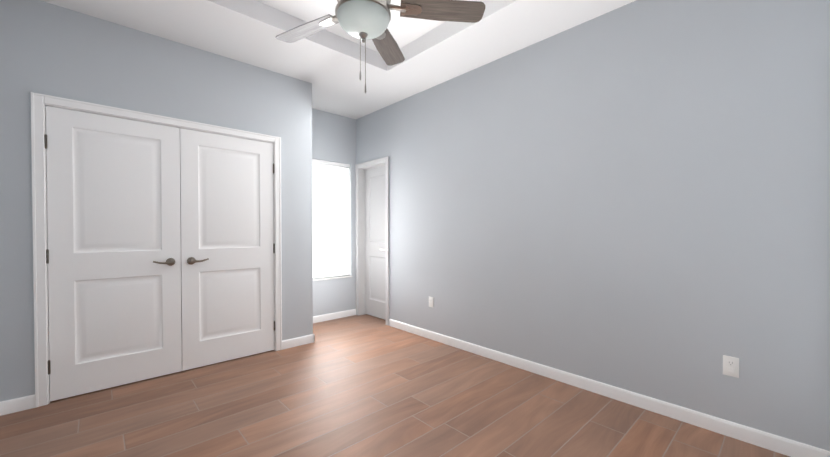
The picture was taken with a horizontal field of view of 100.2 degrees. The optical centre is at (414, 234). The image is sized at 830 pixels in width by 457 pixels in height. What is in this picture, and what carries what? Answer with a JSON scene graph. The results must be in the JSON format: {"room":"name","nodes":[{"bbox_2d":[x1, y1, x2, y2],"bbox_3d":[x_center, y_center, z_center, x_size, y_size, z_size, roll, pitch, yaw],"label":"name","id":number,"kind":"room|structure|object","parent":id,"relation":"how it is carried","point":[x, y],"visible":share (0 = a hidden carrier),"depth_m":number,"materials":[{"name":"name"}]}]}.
{"room":"empty bedroom","nodes":[
{"label":"empty bedroom","id":0,"kind":"room"},
{"bbox_2d":[0,0,312,401],"bbox_3d":[-1.922,-0.350,2.975,2.165,3.000,0.120,-1,1,-43],"label":"wall","id":1,"kind":"structure","parent":0,"point":[46,48],"depth_m":2.59,"materials":[{"name":"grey paint"}]},
{"bbox_2d":[44,106,181,400],"bbox_3d":[-2.222,0.132,2.614,0.768,2.022,0.093,-1,1,-43],"label":"closet door","id":2,"kind":"structure","parent":1,"relation":"in","point":[113,256],"depth_m":2.59,"materials":[{"name":"white wood"}]},
{"bbox_2d":[30,92,281,407],"bbox_3d":[-1.983,0.121,2.924,1.570,2.058,0.120,-1,1,-43],"label":"door frame","id":3,"kind":"structure","parent":1,"relation":"attached to","point":[45,105],"depth_m":2.40,"materials":[{"name":"white wood"}]},
{"bbox_2d":[180,128,274,370],"bbox_3d":[-1.653,0.124,3.136,0.768,2.022,0.093,-1,1,-43],"label":"closet door","id":4,"kind":"structure","parent":1,"relation":"in","point":[227,243],"depth_m":3.11,"materials":[{"name":"white wood"}]},
{"bbox_2d":[282,334,314,349],"bbox_3d":[-1.206,1.099,3.562,0.333,0.086,0.013,-1,1,-43],"label":"baseboard","id":5,"kind":"structure","parent":1,"relation":"attached to","point":[307,339],"depth_m":3.56,"materials":[{"name":"white wood"}]},
{"bbox_2d":[312,108,355,315],"bbox_3d":[-2.041,-0.362,3.843,3.165,3.000,0.160,-1,1,-43],"label":"wall","id":6,"kind":"structure","parent":0,"point":[333,137],"depth_m":4.66,"materials":[{"name":"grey paint"}]},
{"bbox_2d":[313,163,346,274],"bbox_3d":[-1.268,-0.203,4.621,0.805,1.540,0.055,-1,1,-43],"label":"window","id":7,"kind":"structure","parent":6,"relation":"in","point":[335,166],"depth_m":4.71,"materials":[{"name":"white plastic"}]},
{"bbox_2d":[312,159,349,278],"bbox_3d":[-1.205,-0.203,4.553,0.793,1.534,0.040,-1,1,-43],"label":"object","id":8,"kind":"structure","parent":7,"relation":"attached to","point":[330,216],"depth_m":4.62,"materials":[{"name":"white"}]},
{"bbox_2d":[313,275,351,280],"bbox_3d":[-1.230,0.578,4.586,0.822,0.020,0.182,-1,1,-43],"label":"window sill","id":9,"kind":"structure","parent":6,"relation":"attached to","point":[337,277],"depth_m":4.60,"materials":[{"name":"white wood"}]},
{"bbox_2d":[313,309,355,322],"bbox_3d":[-1.185,1.086,4.532,1.000,0.086,0.013,-1,1,-43],"label":"baseboard","id":10,"kind":"structure","parent":6,"relation":"attached to","point":[320,318],"depth_m":4.62,"materials":[{"name":"white wood"}]},
{"bbox_2d":[41,0,635,118],"bbox_3d":[-0.521,-1.702,2.172,3.445,0.260,4.610,-1,1,-43],"label":"ceiling","id":11,"kind":"structure","parent":0,"point":[325,62],"depth_m":2.84,"materials":[{"name":"white paint"}]},
{"bbox_2d":[276,0,484,92],"bbox_3d":[-0.316,-1.236,1.837,1.231,0.942,1.280,-1,1,-43],"label":"fan","id":12,"kind":"object","parent":11,"relation":"hanging from","point":[363,20],"visible":1,"depth_m":1.88,"materials":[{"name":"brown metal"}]},
{"bbox_2d":[0,314,789,456],"bbox_3d":[-0.504,1.204,2.635,4.045,0.100,5.210,-1,1,-43],"label":"floor","id":13,"kind":"structure","parent":0,"point":[366,385],"depth_m":2.24,"materials":[{"name":"brown wood"}]},
{"bbox_2d":[356,0,829,450],"bbox_3d":[0.647,-0.356,3.361,0.140,3.000,4.470,-1,1,-43],"label":"wall","id":14,"kind":"structure","parent":0,"point":[634,196],"depth_m":2.31,"materials":[{"name":"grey paint"}]},
{"bbox_2d":[355,156,388,324],"bbox_3d":[-0.526,0.076,4.627,0.161,2.102,0.739,-1,1,-43],"label":"door frame","id":15,"kind":"structure","parent":14,"relation":"attached to","point":[374,162],"depth_m":4.82,"materials":[{"name":"white wood"}]},
{"bbox_2d":[365,166,385,319],"bbox_3d":[-0.510,0.104,4.649,0.093,2.022,0.614,-1,1,-43],"label":"door leaf","id":16,"kind":"structure","parent":14,"relation":"in","point":[375,282],"depth_m":4.70,"materials":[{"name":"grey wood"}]},
{"bbox_2d":[429,296,432,307],"bbox_3d":[0.174,0.734,3.781,0.007,0.114,0.070,-1,1,-43],"label":"electrical outlet","id":17,"kind":"object","parent":14,"relation":"attached to","point":[430,301],"visible":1,"depth_m":3.78,"materials":[{"name":"white plastic"}]},
{"bbox_2d":[389,319,829,456],"bbox_3d":[0.894,1.106,2.999,0.013,0.086,3.574,-1,1,-43],"label":"baseboard","id":18,"kind":"structure","parent":14,"relation":"attached to","point":[774,443],"depth_m":2.30,"materials":[{"name":"white wood"}]},
{"bbox_2d":[723,355,738,377],"bbox_3d":[1.817,0.758,1.995,0.007,0.114,0.070,-1,1,-43],"label":"electrical outlet","id":19,"kind":"object","parent":14,"relation":"attached to","point":[730,366],"visible":1,"depth_m":1.99,"materials":[{"name":"white plastic"}]}
]}

